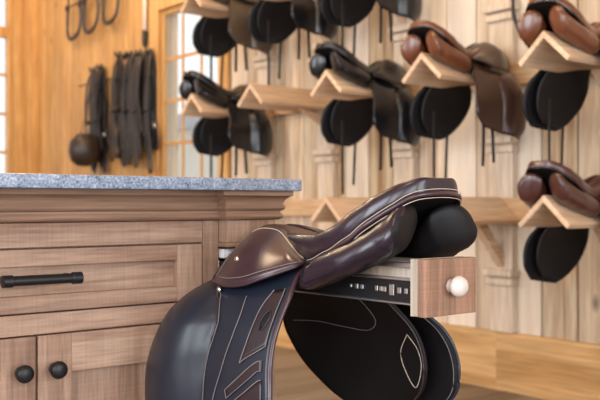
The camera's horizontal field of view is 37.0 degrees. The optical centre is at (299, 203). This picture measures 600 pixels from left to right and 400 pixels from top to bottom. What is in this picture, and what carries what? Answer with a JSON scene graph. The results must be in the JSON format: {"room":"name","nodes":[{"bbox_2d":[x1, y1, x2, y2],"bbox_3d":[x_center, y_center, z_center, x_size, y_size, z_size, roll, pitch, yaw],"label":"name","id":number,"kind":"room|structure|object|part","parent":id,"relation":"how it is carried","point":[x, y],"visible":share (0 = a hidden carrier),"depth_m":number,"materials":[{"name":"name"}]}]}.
{"room":"tack room","nodes":[
{"label":"tack room","id":0,"kind":"room"},
{"bbox_2d":[12,0,12,172],"bbox_3d":[-5.138,-0.973,6.488,6.630,3.700,0.150,0,0,-39],"label":"wall","id":1,"kind":"structure","parent":0,"point":[12,0],"depth_m":8.39,"materials":[{"name":"brown wood"}]},
{"bbox_2d":[0,0,26,172],"bbox_3d":[-3.192,-1.023,8.002,1.540,2.480,0.160,0,0,-39],"label":"window","id":2,"kind":"structure","parent":1,"relation":"in","point":[19,6],"depth_m":8.39,"materials":[{"name":"brown wood"}]},
{"bbox_3d":[-3.160,-1.023,7.964,1.540,2.480,0.060,0,0,-39],"label":"casing","id":3,"kind":"part","parent":2,"relation":"part of","materials":[{"name":"brown wood"}]},
{"bbox_2d":[27,0,38,173],"bbox_3d":[-2.523,-0.973,8.456,0.089,3.700,0.099,0,0,-39],"label":"trim","id":4,"kind":"structure","parent":1,"relation":"attached to","point":[32,5],"depth_m":8.42,"materials":[{"name":"brown wood"}]},
{"bbox_2d":[39,0,599,343],"bbox_3d":[1.012,-0.973,4.307,0.150,3.700,11.400,0,0,-39],"label":"wall","id":5,"kind":"structure","parent":0,"point":[568,308],"depth_m":5.00,"materials":[{"name":"brown wood"}]},
{"bbox_2d":[65,0,81,40],"bbox_3d":[-1.950,-1.783,7.724,0.099,0.761,0.304,0,0,-39],"label":"halter","id":6,"kind":"object","parent":5,"relation":"hanging from","point":[79,4],"visible":1,"depth_m":7.68,"materials":[{"name":"brown leather"}]},
{"bbox_2d":[81,0,99,34],"bbox_3d":[-1.748,-1.793,7.476,0.099,0.761,0.304,0,0,-39],"label":"halter","id":7,"kind":"object","parent":5,"relation":"hanging from","point":[89,31],"visible":1,"depth_m":7.46,"materials":[{"name":"brown leather"}]},
{"bbox_2d":[101,0,119,25],"bbox_3d":[-1.526,-1.813,7.205,0.099,0.761,0.304,0,0,-39],"label":"halter","id":8,"kind":"object","parent":5,"relation":"hanging from","point":[105,22],"visible":1,"depth_m":7.18,"materials":[{"name":"brown leather"}]},
{"bbox_2d":[77,55,145,85],"bbox_3d":[-1.530,-1.083,7.292,0.019,0.120,1.260,0,0,-39],"label":"trim","id":9,"kind":"structure","parent":5,"relation":"attached to","point":[82,77],"depth_m":7.49,"materials":[{"name":"brown wood"}]},
{"bbox_2d":[114,52,126,59],"bbox_3d":[-1.429,-1.174,7.104,0.103,0.061,0.060,0,0,-39],"label":"hook","id":10,"kind":"object","parent":5,"relation":"attached to","point":[124,56],"visible":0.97,"depth_m":7.11,"materials":[{"name":"black metal"}]},
{"bbox_2d":[110,51,122,164],"bbox_3d":[-1.455,-0.759,7.098,0.105,0.907,0.187,0,0,-34],"label":"bridle","id":11,"kind":"object","parent":10,"relation":"hanging from","point":[117,82],"visible":0.91,"depth_m":7.08,"materials":[{"name":"brown leather"}]},
{"bbox_2d":[142,0,147,47],"bbox_3d":[-1.185,-1.708,6.838,0.044,1.030,0.044,0,0,-39],"label":"strap","id":12,"kind":"object","parent":5,"relation":"hanging from","point":[144,32],"visible":1,"depth_m":6.82,"materials":[{"name":"leather"}]},
{"bbox_3d":[-1.185,-1.773,6.838,0.022,0.900,0.044,0,0,-39],"label":"cord","id":13,"kind":"part","parent":12,"relation":"part of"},
{"bbox_2d":[149,0,230,177],"bbox_3d":[-0.799,-0.658,6.392,0.095,1.810,1.040,0,0,-39],"label":"window","id":14,"kind":"structure","parent":5,"relation":"in","point":[157,17],"depth_m":6.69,"materials":[{"name":"brown wood"}]},
{"bbox_2d":[181,0,264,54],"bbox_3d":[-0.433,-1.103,5.477,0.547,0.340,0.234,0,0,-39],"label":"rack","id":15,"kind":"object","parent":5,"relation":"attached to","point":[207,8],"visible":0.23,"depth_m":5.39,"materials":[{"name":"brown wood"}]},
{"bbox_2d":[192,0,272,86],"bbox_3d":[-0.465,-1.035,5.438,0.520,0.737,0.402,0,0,-28],"label":"saddle","id":16,"kind":"object","parent":15,"relation":"on","point":[212,37],"visible":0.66,"depth_m":5.52,"materials":[{"name":"leather"}]},
{"bbox_3d":[-0.520,-1.272,5.301,0.223,0.173,0.102,0,0,-27],"label":"panel","id":17,"kind":"part","parent":16,"relation":"part of","materials":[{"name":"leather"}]},
{"bbox_2d":[181,93,273,117],"bbox_3d":[-0.433,-0.485,5.477,0.547,0.340,0.234,0,0,-39],"label":"rack","id":18,"kind":"object","parent":5,"relation":"attached to","point":[195,106],"visible":0.33,"depth_m":5.33,"materials":[{"name":"brown wood"}]},
{"bbox_2d":[179,70,272,177],"bbox_3d":[-0.465,-0.417,5.438,0.520,0.737,0.402,0,0,-28],"label":"saddle","id":19,"kind":"object","parent":18,"relation":"on","point":[250,130],"visible":0.84,"depth_m":5.34,"materials":[{"name":"black leather"}]},
{"bbox_3d":[-0.623,-0.651,5.428,0.102,0.180,0.224,0,0,39],"label":"panel","id":20,"kind":"part","parent":19,"relation":"part of","materials":[{"name":"black leather"}]},
{"bbox_3d":[-0.512,-0.707,5.413,0.400,0.160,0.217,0,0,-39],"label":"seat","id":21,"kind":"part","parent":19,"relation":"part of","materials":[{"name":"black leather"}]},
{"bbox_3d":[-0.520,-0.654,5.301,0.223,0.173,0.102,0,0,-27],"label":"panel","id":22,"kind":"part","parent":19,"relation":"part of","materials":[{"name":"black leather"}]},
{"bbox_2d":[252,44,276,178],"bbox_3d":[-0.225,-1.105,5.647,0.075,3.416,0.170,0,0,-39],"label":"trim","id":23,"kind":"structure","parent":5,"relation":"attached to","point":[266,165],"depth_m":5.61,"materials":[{"name":"brown wood"}]},
{"bbox_2d":[237,83,330,126],"bbox_3d":[-0.061,-0.545,5.020,0.547,0.220,0.234,0,0,-39],"label":"rack","id":24,"kind":"object","parent":5,"relation":"attached to","point":[255,96],"visible":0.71,"depth_m":4.95,"materials":[{"name":"brown wood"}]},
{"bbox_2d":[269,0,326,41],"bbox_3d":[-0.061,-1.103,5.020,0.547,0.340,0.234,0,0,-39],"label":"rack","id":25,"kind":"object","parent":5,"relation":"attached to","point":[323,38],"visible":0.06,"depth_m":5.17,"materials":[{"name":"brown wood"}]},
{"bbox_2d":[248,0,337,84],"bbox_3d":[-0.092,-1.035,4.981,0.520,0.737,0.402,0,0,-28],"label":"saddle","id":26,"kind":"object","parent":25,"relation":"on","point":[269,22],"visible":0.87,"depth_m":5.08,"materials":[{"name":"leather"}]},
{"bbox_2d":[312,32,339,229],"bbox_3d":[0.148,-1.105,5.190,0.075,3.416,0.170,0,0,-39],"label":"trim","id":27,"kind":"structure","parent":5,"relation":"attached to","point":[327,159],"depth_m":5.17,"materials":[{"name":"brown wood"}]},
{"bbox_2d":[310,197,370,221],"bbox_3d":[0.337,0.137,4.531,0.547,0.340,0.234,0,0,-39],"label":"rack","id":28,"kind":"object","parent":5,"relation":"attached to","point":[332,209],"visible":0.24,"depth_m":4.40,"materials":[{"name":"brown wood"}]},
{"bbox_2d":[310,69,415,99],"bbox_3d":[0.337,-0.485,4.531,0.547,0.340,0.234,0,0,-39],"label":"rack","id":29,"kind":"object","parent":5,"relation":"attached to","point":[330,85],"visible":0.31,"depth_m":4.40,"materials":[{"name":"brown wood"}]},
{"bbox_2d":[309,41,420,194],"bbox_3d":[0.305,-0.417,4.492,0.520,0.737,0.402,0,0,-28],"label":"saddle","id":30,"kind":"object","parent":29,"relation":"on","point":[346,123],"visible":0.86,"depth_m":4.40,"materials":[{"name":"black leather"}]},
{"bbox_3d":[0.148,-0.651,4.482,0.102,0.180,0.224,0,0,39],"label":"panel","id":31,"kind":"part","parent":30,"relation":"part of","materials":[{"name":"black leather"}]},
{"bbox_3d":[0.259,-0.707,4.467,0.400,0.160,0.217,0,0,-39],"label":"seat","id":32,"kind":"part","parent":30,"relation":"part of","materials":[{"name":"black leather"}]},
{"bbox_3d":[0.250,-0.654,4.355,0.223,0.173,0.102,0,0,-27],"label":"panel","id":33,"kind":"part","parent":30,"relation":"part of","materials":[{"name":"black leather"}]},
{"bbox_2d":[395,15,405,24],"bbox_3d":[0.337,-1.103,4.531,0.547,0.340,0.234,0,0,-39],"label":"rack","id":34,"kind":"object","parent":5,"relation":"attached to","point":[402,20],"visible":0.14,"depth_m":4.68,"materials":[{"name":"brown wood"}]},
{"bbox_2d":[321,0,421,54],"bbox_3d":[0.305,-1.035,4.492,0.520,0.737,0.402,0,0,-28],"label":"saddle","id":35,"kind":"object","parent":34,"relation":"on","point":[343,13],"visible":0.97,"depth_m":4.60,"materials":[{"name":"black leather"}]},
{"bbox_2d":[388,16,419,184],"bbox_3d":[0.546,-1.105,4.701,0.075,3.416,0.170,0,0,-39],"label":"trim","id":36,"kind":"structure","parent":5,"relation":"attached to","point":[405,155],"depth_m":4.69,"materials":[{"name":"brown wood"}]},
{"bbox_2d":[271,63,538,115],"bbox_3d":[1.486,-0.601,3.571,0.045,0.101,5.660,0,0,-39],"label":"trim","id":37,"kind":"structure","parent":5,"relation":"attached to","point":[522,75],"depth_m":4.13,"materials":[{"name":"brown wood"}]},
{"bbox_2d":[281,198,530,219],"bbox_3d":[1.486,0.021,3.571,0.045,0.101,5.660,0,0,-39],"label":"trim","id":38,"kind":"structure","parent":5,"relation":"attached to","point":[294,207],"depth_m":5.28,"materials":[{"name":"brown wood"}]},
{"bbox_2d":[276,321,599,399],"bbox_3d":[1.035,0.740,4.132,0.034,0.274,11.100,0,0,-39],"label":"baseboard","id":39,"kind":"structure","parent":5,"relation":"attached to","point":[547,368],"depth_m":4.10,"materials":[{"name":"brown wood"}]},
{"bbox_2d":[402,52,503,135],"bbox_3d":[0.735,-0.485,4.043,0.547,0.340,0.234,0,0,-39],"label":"rack","id":40,"kind":"object","parent":5,"relation":"attached to","point":[428,71],"visible":0.38,"depth_m":3.92,"materials":[{"name":"brown wood"}]},
{"bbox_2d":[400,20,526,177],"bbox_3d":[0.703,-0.417,4.004,0.520,0.737,0.402,0,0,-28],"label":"saddle","id":41,"kind":"object","parent":40,"relation":"on","point":[435,113],"visible":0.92,"depth_m":3.91,"materials":[{"name":"leather"}]},
{"bbox_3d":[0.546,-0.651,3.994,0.102,0.180,0.224,0,0,39],"label":"panel","id":42,"kind":"part","parent":41,"relation":"part of","materials":[{"name":"leather"}]},
{"bbox_3d":[0.656,-0.707,3.979,0.400,0.160,0.217,0,0,-39],"label":"seat","id":43,"kind":"part","parent":41,"relation":"part of","materials":[{"name":"leather"}]},
{"bbox_3d":[0.648,-0.654,3.867,0.223,0.173,0.102,0,0,-27],"label":"panel","id":44,"kind":"part","parent":41,"relation":"part of","materials":[{"name":"leather"}]},
{"bbox_2d":[461,197,519,267],"bbox_3d":[0.735,0.137,4.043,0.547,0.340,0.234,0,0,-39],"label":"rack","id":45,"kind":"object","parent":5,"relation":"attached to","point":[484,211],"visible":0.6,"depth_m":4.10,"materials":[{"name":"brown wood"}]},
{"bbox_2d":[482,0,519,333],"bbox_3d":[0.944,-1.105,4.213,0.075,3.416,0.170,0,0,-39],"label":"trim","id":46,"kind":"structure","parent":5,"relation":"attached to","point":[503,283],"depth_m":4.18,"materials":[{"name":"brown wood"}]},
{"bbox_2d":[511,0,517,28],"bbox_3d":[1.000,-1.291,4.114,0.072,1.065,0.020,0,0,40],"label":"lead rope","id":47,"kind":"object","parent":5,"relation":"hanging from","point":[512,1],"visible":0.62,"depth_m":4.12,"materials":[{"name":"leather"}]},
{"bbox_2d":[518,31,599,88],"bbox_3d":[1.131,-0.485,3.557,0.547,0.340,0.234,0,0,-39],"label":"rack","id":48,"kind":"object","parent":5,"relation":"attached to","point":[549,52],"visible":0.86,"depth_m":3.46,"materials":[{"name":"brown wood"}]},
{"bbox_2d":[517,0,599,164],"bbox_3d":[1.099,-0.417,3.518,0.520,0.737,0.402,0,0,-28],"label":"saddle","id":49,"kind":"object","parent":48,"relation":"on","point":[551,100],"visible":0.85,"depth_m":3.61,"materials":[{"name":"leather"}]},
{"bbox_3d":[0.942,-0.651,3.508,0.102,0.180,0.224,0,0,39],"label":"panel","id":50,"kind":"part","parent":49,"relation":"part of","materials":[{"name":"leather"}]},
{"bbox_3d":[1.052,-0.707,3.493,0.400,0.160,0.217,0,0,-39],"label":"seat","id":51,"kind":"part","parent":49,"relation":"part of","materials":[{"name":"leather"}]},
{"bbox_3d":[1.044,-0.654,3.381,0.223,0.173,0.102,0,0,-27],"label":"panel","id":52,"kind":"part","parent":49,"relation":"part of","materials":[{"name":"leather"}]},
{"bbox_2d":[518,195,599,240],"bbox_3d":[1.131,0.137,3.557,0.547,0.340,0.234,0,0,-39],"label":"rack","id":53,"kind":"object","parent":5,"relation":"attached to","point":[548,211],"visible":0.81,"depth_m":3.40,"materials":[{"name":"brown wood"}]},
{"bbox_2d":[517,160,599,282],"bbox_3d":[1.099,0.089,3.518,0.520,0.505,0.402,0,0,-28],"label":"saddle","id":54,"kind":"object","parent":53,"relation":"on","point":[550,254],"visible":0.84,"depth_m":3.59,"materials":[{"name":"leather"}]},
{"bbox_3d":[0.942,-0.029,3.508,0.102,0.180,0.224,0,0,39],"label":"panel","id":55,"kind":"part","parent":54,"relation":"part of","materials":[{"name":"leather"}]},
{"bbox_3d":[1.052,-0.085,3.493,0.400,0.160,0.217,0,0,-39],"label":"seat","id":56,"kind":"part","parent":54,"relation":"part of","materials":[{"name":"leather"}]},
{"bbox_3d":[1.044,-0.032,3.381,0.223,0.173,0.102,0,0,-27],"label":"panel","id":57,"kind":"part","parent":54,"relation":"part of","materials":[{"name":"leather"}]},
{"bbox_3d":[-1.309,-1.154,6.956,0.103,0.061,0.060,0,0,-39],"label":"hook","id":58,"kind":"object","parent":5,"relation":"attached to","visible":0},
{"bbox_2d":[120,50,134,166],"bbox_3d":[-1.335,-0.741,6.939,0.093,0.904,0.232,0,0,-32],"label":"bridle","id":59,"kind":"object","parent":58,"relation":"hanging from","point":[126,138],"visible":0.82,"depth_m":6.94,"materials":[{"name":"leather"}]},
{"bbox_3d":[-1.215,-1.144,6.840,0.103,0.061,0.060,0,0,-39],"label":"hook","id":60,"kind":"object","parent":5,"relation":"attached to","visible":0},
{"bbox_2d":[130,49,144,167],"bbox_3d":[-1.236,-0.728,6.821,0.095,0.908,0.230,0,0,-39],"label":"bridle","id":61,"kind":"object","parent":60,"relation":"hanging from","point":[138,71],"visible":0.93,"depth_m":6.79,"materials":[{"name":"brown leather"}]},
{"bbox_3d":[-1.631,-1.114,7.352,0.103,0.061,0.060,0,0,-39],"label":"hook","id":62,"kind":"object","parent":5,"relation":"attached to","visible":0},
{"bbox_2d":[68,71,99,166],"bbox_3d":[-1.752,-0.694,7.280,0.260,0.781,0.260,0,0,-39],"label":"pouch","id":63,"kind":"object","parent":62,"relation":"hanging from","point":[84,149],"visible":1,"depth_m":7.20,"materials":[{"name":"brown leather"}]},
{"bbox_2d":[90,63,108,173],"bbox_3d":[-1.653,-0.699,7.336,0.242,0.907,0.103,0,0,39],"label":"bridle","id":64,"kind":"object","parent":62,"relation":"hanging from","point":[99,118],"visible":0.91,"depth_m":7.31,"materials":[{"name":"leather"}]},
{"bbox_3d":[-1.714,-1.104,7.452,0.103,0.061,0.060,0,0,-39],"label":"hook","id":65,"kind":"object","parent":5,"relation":"attached to","visible":0},
{"bbox_2d":[84,67,97,173],"bbox_3d":[-1.741,-0.697,7.443,0.097,0.891,0.225,0,0,-30],"label":"bridle","id":66,"kind":"object","parent":65,"relation":"hanging from","point":[93,69],"visible":0.43,"depth_m":7.45,"materials":[{"name":"brown leather"}]},
{"bbox_3d":[-1.126,-1.134,6.731,0.103,0.061,0.060,0,0,-39],"label":"hook","id":67,"kind":"object","parent":5,"relation":"attached to","visible":0},
{"bbox_2d":[140,48,158,173],"bbox_3d":[-1.132,-0.696,6.705,0.209,0.952,0.105,0,0,32],"label":"bridle","id":68,"kind":"object","parent":67,"relation":"hanging from","point":[149,110],"visible":1,"depth_m":6.68,"materials":[{"name":"leather"}]},
{"bbox_2d":[275,345,545,399],"bbox_3d":[-1.539,0.927,2.229,6.830,0.100,11.400,0,0,-39],"label":"floor","id":69,"kind":"structure","parent":0,"point":[294,380],"depth_m":4.28,"materials":[{"name":"brown wood"}]},
{"bbox_2d":[0,188,292,399],"bbox_3d":[-0.846,0.425,1.676,1.646,0.905,0.613,0,0,-39],"label":"base cabinet","id":70,"kind":"object","parent":69,"relation":"on","point":[89,278],"visible":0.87,"depth_m":1.73,"materials":[{"name":"brown wood"}]},
{"bbox_3d":[-0.630,0.491,1.541,0.357,0.495,0.022,0,0,-39],"label":"door","id":71,"kind":"part","parent":70,"relation":"part of","materials":[{"name":"brown wood"}]},
{"bbox_3d":[-0.498,0.306,1.615,0.033,0.033,0.031,0,0,-39],"label":"knob","id":72,"kind":"part","parent":70,"relation":"part of","materials":[{"name":"black metal"}]},
{"bbox_3d":[-0.471,0.137,1.625,0.151,0.022,0.048,0,0,-39],"label":"bar handle","id":73,"kind":"part","parent":70,"relation":"part of","materials":[{"name":"black metal"}]},
{"bbox_3d":[-0.448,0.306,1.656,0.033,0.033,0.031,0,0,-39],"label":"knob","id":74,"kind":"part","parent":70,"relation":"part of","materials":[{"name":"black metal"}]},
{"bbox_3d":[-0.495,0.141,1.661,0.601,0.058,0.008,0,0,-39],"label":"recessed panel","id":75,"kind":"part","parent":70,"relation":"part of","materials":[{"name":"brown wood"}]},
{"bbox_3d":[-0.491,0.222,1.657,0.724,0.038,0.020,0,0,-39],"label":"rail","id":76,"kind":"part","parent":70,"relation":"part of","materials":[{"name":"brown wood"}]},
{"bbox_3d":[-0.350,0.491,1.770,0.357,0.495,0.022,0,0,-39],"label":"door","id":77,"kind":"part","parent":70,"relation":"part of","materials":[{"name":"brown wood"}]},
{"bbox_3d":[-0.491,0.058,1.657,0.724,0.045,0.020,0,0,-39],"label":"rail","id":78,"kind":"part","parent":70,"relation":"part of","materials":[{"name":"brown wood"}]},
{"bbox_3d":[-0.490,0.141,1.655,0.719,0.116,0.022,0,0,-39],"label":"drawer","id":79,"kind":"part","parent":70,"relation":"part of","materials":[{"name":"brown wood"}]},
{"bbox_3d":[-0.355,0.491,1.776,0.229,0.353,0.008,0,0,-39],"label":"recessed panel","id":80,"kind":"part","parent":70,"relation":"part of","materials":[{"name":"brown wood"}]},
{"bbox_3d":[-0.846,0.003,1.676,1.646,0.062,0.613,0,0,-39],"label":"crown moulding","id":81,"kind":"part","parent":70,"relation":"part of","materials":[{"name":"brown wood"}]},
{"bbox_2d":[0,173,301,190],"bbox_3d":[-0.861,-0.041,1.672,1.697,0.026,0.660,0,0,-39],"label":"countertop","id":82,"kind":"structure","parent":70,"relation":"on","point":[7,180],"depth_m":1.71,"materials":[{"name":"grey stone"}]},
{"bbox_2d":[218,247,475,317],"bbox_3d":[-0.008,0.138,1.810,0.127,0.094,0.883,0,0,-39],"label":"drawer","id":83,"kind":"object","parent":70,"relation":"attached to","point":[439,286],"visible":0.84,"depth_m":1.51,"materials":[{"name":"brown wood"}]},
{"bbox_2d":[145,177,477,399],"bbox_3d":[0.036,0.229,1.723,0.606,0.546,0.443,0,0,39],"label":"saddle","id":84,"kind":"object","parent":83,"relation":"on","point":[218,341],"visible":0.94,"depth_m":1.66,"materials":[{"name":"leather"}]},
{"bbox_3d":[0.095,0.077,1.554,0.227,0.154,0.102,0,0,39],"label":"panel","id":85,"kind":"part","parent":84,"relation":"part of","materials":[{"name":"leather"}]},
{"bbox_3d":[0.111,0.034,1.664,0.217,0.160,0.400,0,0,-39],"label":"seat","id":86,"kind":"part","parent":84,"relation":"part of","materials":[{"name":"leather"}]},
{"bbox_3d":[0.222,0.077,1.657,0.102,0.154,0.227,0,0,-27],"label":"panel","id":87,"kind":"part","parent":84,"relation":"part of","materials":[{"name":"black leather"}]},
{"bbox_3d":[-0.028,0.133,1.835,0.117,0.070,0.820,0,0,-39],"label":"slide rail","id":88,"kind":"part","parent":83,"relation":"part of","materials":[{"name":"black metal"}]},
{"bbox_3d":[0.051,0.115,1.738,0.088,0.034,0.570,0,0,-39],"label":"arm","id":89,"kind":"part","parent":83,"relation":"part of","materials":[{"name":"brown wood"}]},
{"bbox_3d":[0.261,0.136,1.480,0.036,0.036,0.031,0,0,-39],"label":"knob","id":90,"kind":"part","parent":83,"relation":"part of","materials":[{"name":"white ceramic"}]},
{"label":"outside","id":91,"kind":"structure","parent":0,"visible":0},
{"bbox_2d":[178,113,217,177],"bbox_3d":[1.796,-0.773,17.586,4.600,3.500,13.600,0,0,-39],"label":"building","id":92,"kind":"structure","parent":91,"point":[192,157],"depth_m":19.52,"materials":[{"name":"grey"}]}
]}

